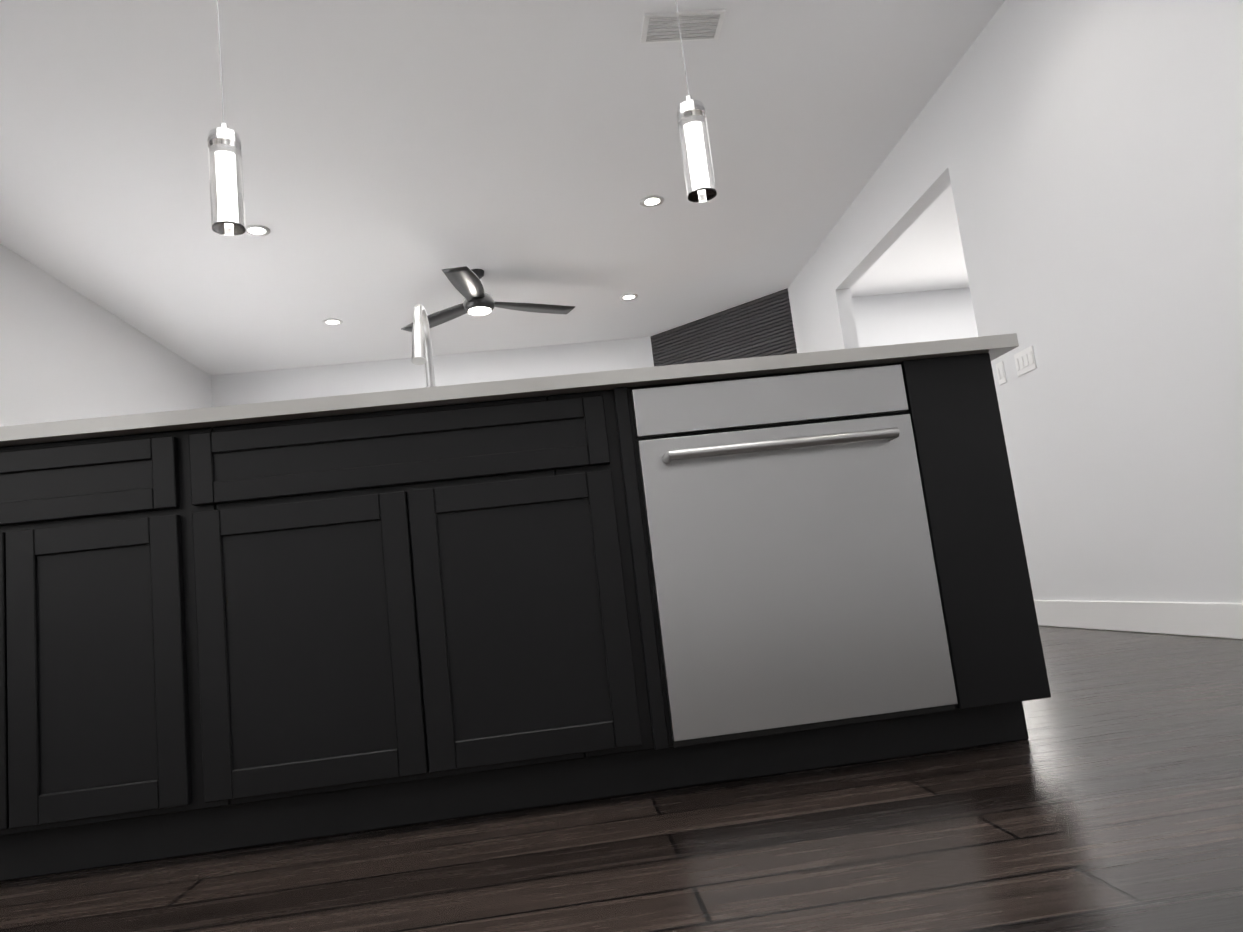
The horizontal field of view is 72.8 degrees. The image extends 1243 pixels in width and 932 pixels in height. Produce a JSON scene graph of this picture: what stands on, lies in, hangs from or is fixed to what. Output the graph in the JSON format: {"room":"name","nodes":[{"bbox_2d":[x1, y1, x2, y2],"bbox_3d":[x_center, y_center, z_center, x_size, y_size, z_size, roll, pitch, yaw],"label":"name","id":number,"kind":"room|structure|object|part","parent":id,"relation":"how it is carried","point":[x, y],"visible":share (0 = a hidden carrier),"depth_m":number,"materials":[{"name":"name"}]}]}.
{"room":"kitchen","nodes":[
{"label":"kitchen","id":0,"kind":"room"},
{"bbox_2d":[0,244,211,426],"bbox_3d":[-3.669,-0.169,3.417,0.120,3.000,9.930,-6,-8,-5],"label":"wall","id":1,"kind":"structure","parent":0,"point":[67,352],"depth_m":6.00,"materials":[{"name":"white paint"}]},
{"bbox_2d":[211,358,426,406],"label":"wall","id":2,"kind":"structure","parent":0,"point":[383,375],"depth_m":8.60,"materials":[{"name":"white paint"}]},
{"bbox_2d":[0,0,1004,374],"bbox_3d":[1.045,-2.194,4.080,9.990,0.100,10.170,-6,-8,-5],"label":"ceiling","id":3,"kind":"structure","parent":0,"point":[398,156],"depth_m":4.92,"materials":[{"name":"white paint"}]},
{"bbox_2d":[207,0,245,235],"bbox_3d":[-1.343,-1.395,2.820,0.120,1.280,0.120,-6,-8,-5],"label":"pendant light","id":4,"kind":"object","parent":3,"relation":"hanging from","point":[226,183],"visible":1,"depth_m":2.72,"materials":[{"name":"white glass"}]},
{"bbox_3d":[-1.288,-0.918,2.752,0.100,0.310,0.100,-6,-8,-5],"label":"glass","id":5,"kind":"part","parent":4,"relation":"part of","materials":[{"name":"white"}]},
{"bbox_2d":[245,225,270,235],"bbox_3d":[-2.387,-1.541,5.521,0.167,0.005,0.167,-5,-8,-11],"label":"recessed light","id":6,"kind":"object","parent":3,"relation":"in","point":[253,230],"depth_m":5.52,"materials":[{"name":"white"}]},
{"bbox_2d":[323,319,342,324],"bbox_3d":[-2.528,-1.261,7.384,0.167,0.005,0.167,1,-11,-44],"label":"recessed light","id":7,"kind":"object","parent":3,"relation":"in","point":[328,321],"depth_m":7.38,"materials":[{"name":"white"}]},
{"bbox_2d":[401,266,574,331],"bbox_3d":[-1.077,-1.390,6.504,1.439,0.326,1.347,-6,-8,-5],"label":"ceiling fan","id":8,"kind":"object","parent":3,"relation":"hanging from","point":[465,281],"visible":1,"depth_m":6.59,"materials":[{"name":"black"}]},
{"bbox_2d":[620,294,637,300],"bbox_3d":[0.067,-1.526,7.622,0.167,0.005,0.167,1,-11,-44],"label":"recessed light","id":9,"kind":"object","parent":3,"relation":"in","point":[626,297],"depth_m":7.62,"materials":[{"name":"white"}]},
{"bbox_2d":[640,195,663,206],"bbox_3d":[0.209,-1.806,5.758,0.167,0.005,0.167,-5,-8,-11],"label":"recessed light","id":10,"kind":"object","parent":3,"relation":"in","point":[648,201],"depth_m":5.75,"materials":[{"name":"white"}]},
{"bbox_2d":[640,9,725,43],"bbox_3d":[0.286,-2.063,3.967,0.380,0.016,0.200,-6,-8,-5],"label":"ceiling vent","id":11,"kind":"object","parent":3,"relation":"in","point":[699,25],"visible":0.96,"depth_m":3.95,"materials":[{"name":"white metal"}]},
{"bbox_2d":[675,0,716,202],"bbox_3d":[0.203,-1.552,2.971,0.120,1.280,0.120,-6,-8,-5],"label":"pendant light","id":12,"kind":"object","parent":3,"relation":"hanging from","point":[696,152],"visible":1,"depth_m":2.87,"materials":[{"name":"white glass"}]},
{"bbox_3d":[0.258,-1.075,2.904,0.100,0.310,0.100,-6,-8,-5],"label":"glass","id":13,"kind":"part","parent":12,"relation":"part of","materials":[{"name":"white"}]},
{"bbox_2d":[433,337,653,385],"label":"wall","id":14,"kind":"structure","parent":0,"point":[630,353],"depth_m":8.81,"materials":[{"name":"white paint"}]},
{"bbox_2d":[0,626,1242,931],"bbox_3d":[-0.684,1.069,3.458,5.790,0.100,10.170,-6,-8,-5],"label":"floor","id":15,"kind":"structure","parent":0,"point":[1108,796],"depth_m":1.40,"materials":[{"name":"brown wood"}]},
{"bbox_2d":[0,304,1050,881],"bbox_3d":[-0.419,0.182,2.240,2.628,1.246,1.075,-6,-8,-5],"label":"kitchen island","id":16,"kind":"object","parent":15,"relation":"on","point":[222,628],"visible":1,"depth_m":1.76,"materials":[{"name":"wood"}]},
{"bbox_2d":[631,364,957,747],"bbox_3d":[0.368,0.177,1.819,0.610,0.760,0.125,-6,-8,-5],"label":"dishwasher","id":17,"kind":"object","parent":16,"relation":"in","point":[793,571],"depth_m":1.81,"materials":[{"name":"silver metal"}]},
{"bbox_2d":[651,288,796,365],"bbox_3d":[1.249,-0.034,8.378,1.655,3.000,0.478,-13,-10,39],"label":"wall","id":18,"kind":"structure","parent":0,"point":[761,327],"depth_m":8.25,"materials":[{"name":"tile"}]},
{"bbox_2d":[852,287,977,347],"bbox_3d":[3.826,-0.332,8.367,4.080,3.000,0.120,-6,-8,-5],"label":"wall","id":19,"kind":"structure","parent":0,"point":[913,317],"depth_m":8.41,"materials":[{"name":"white paint"}]},
{"bbox_2d":[788,0,1242,602],"bbox_3d":[2.067,-0.755,3.942,0.120,3.000,9.930,-6,-8,-5],"label":"wall","id":20,"kind":"structure","parent":0,"point":[1084,158],"depth_m":3.60,"materials":[{"name":"white paint"}]},
{"bbox_2d":[996,361,1006,384],"bbox_3d":[1.986,-0.485,4.418,0.009,0.115,0.070,-6,-8,-5],"label":"switch plate","id":21,"kind":"object","parent":20,"relation":"attached to","point":[1000,369],"depth_m":4.41,"materials":[{"name":"white plastic"}]},
{"bbox_2d":[1014,346,1036,376],"bbox_3d":[2.004,-0.519,4.191,0.009,0.115,0.165,-6,-8,-5],"label":"switch plate","id":22,"kind":"object","parent":20,"relation":"attached to","point":[1025,361],"depth_m":4.18,"materials":[{"name":"white plastic"}]},
{"bbox_2d":[1034,600,1242,639],"bbox_3d":[2.203,0.583,3.203,0.016,0.130,2.430,-6,-8,-5],"label":"baseboard","id":23,"kind":"structure","parent":20,"relation":"attached to","point":[1211,619],"depth_m":3.44,"materials":[{"name":"white wood"}]}
]}

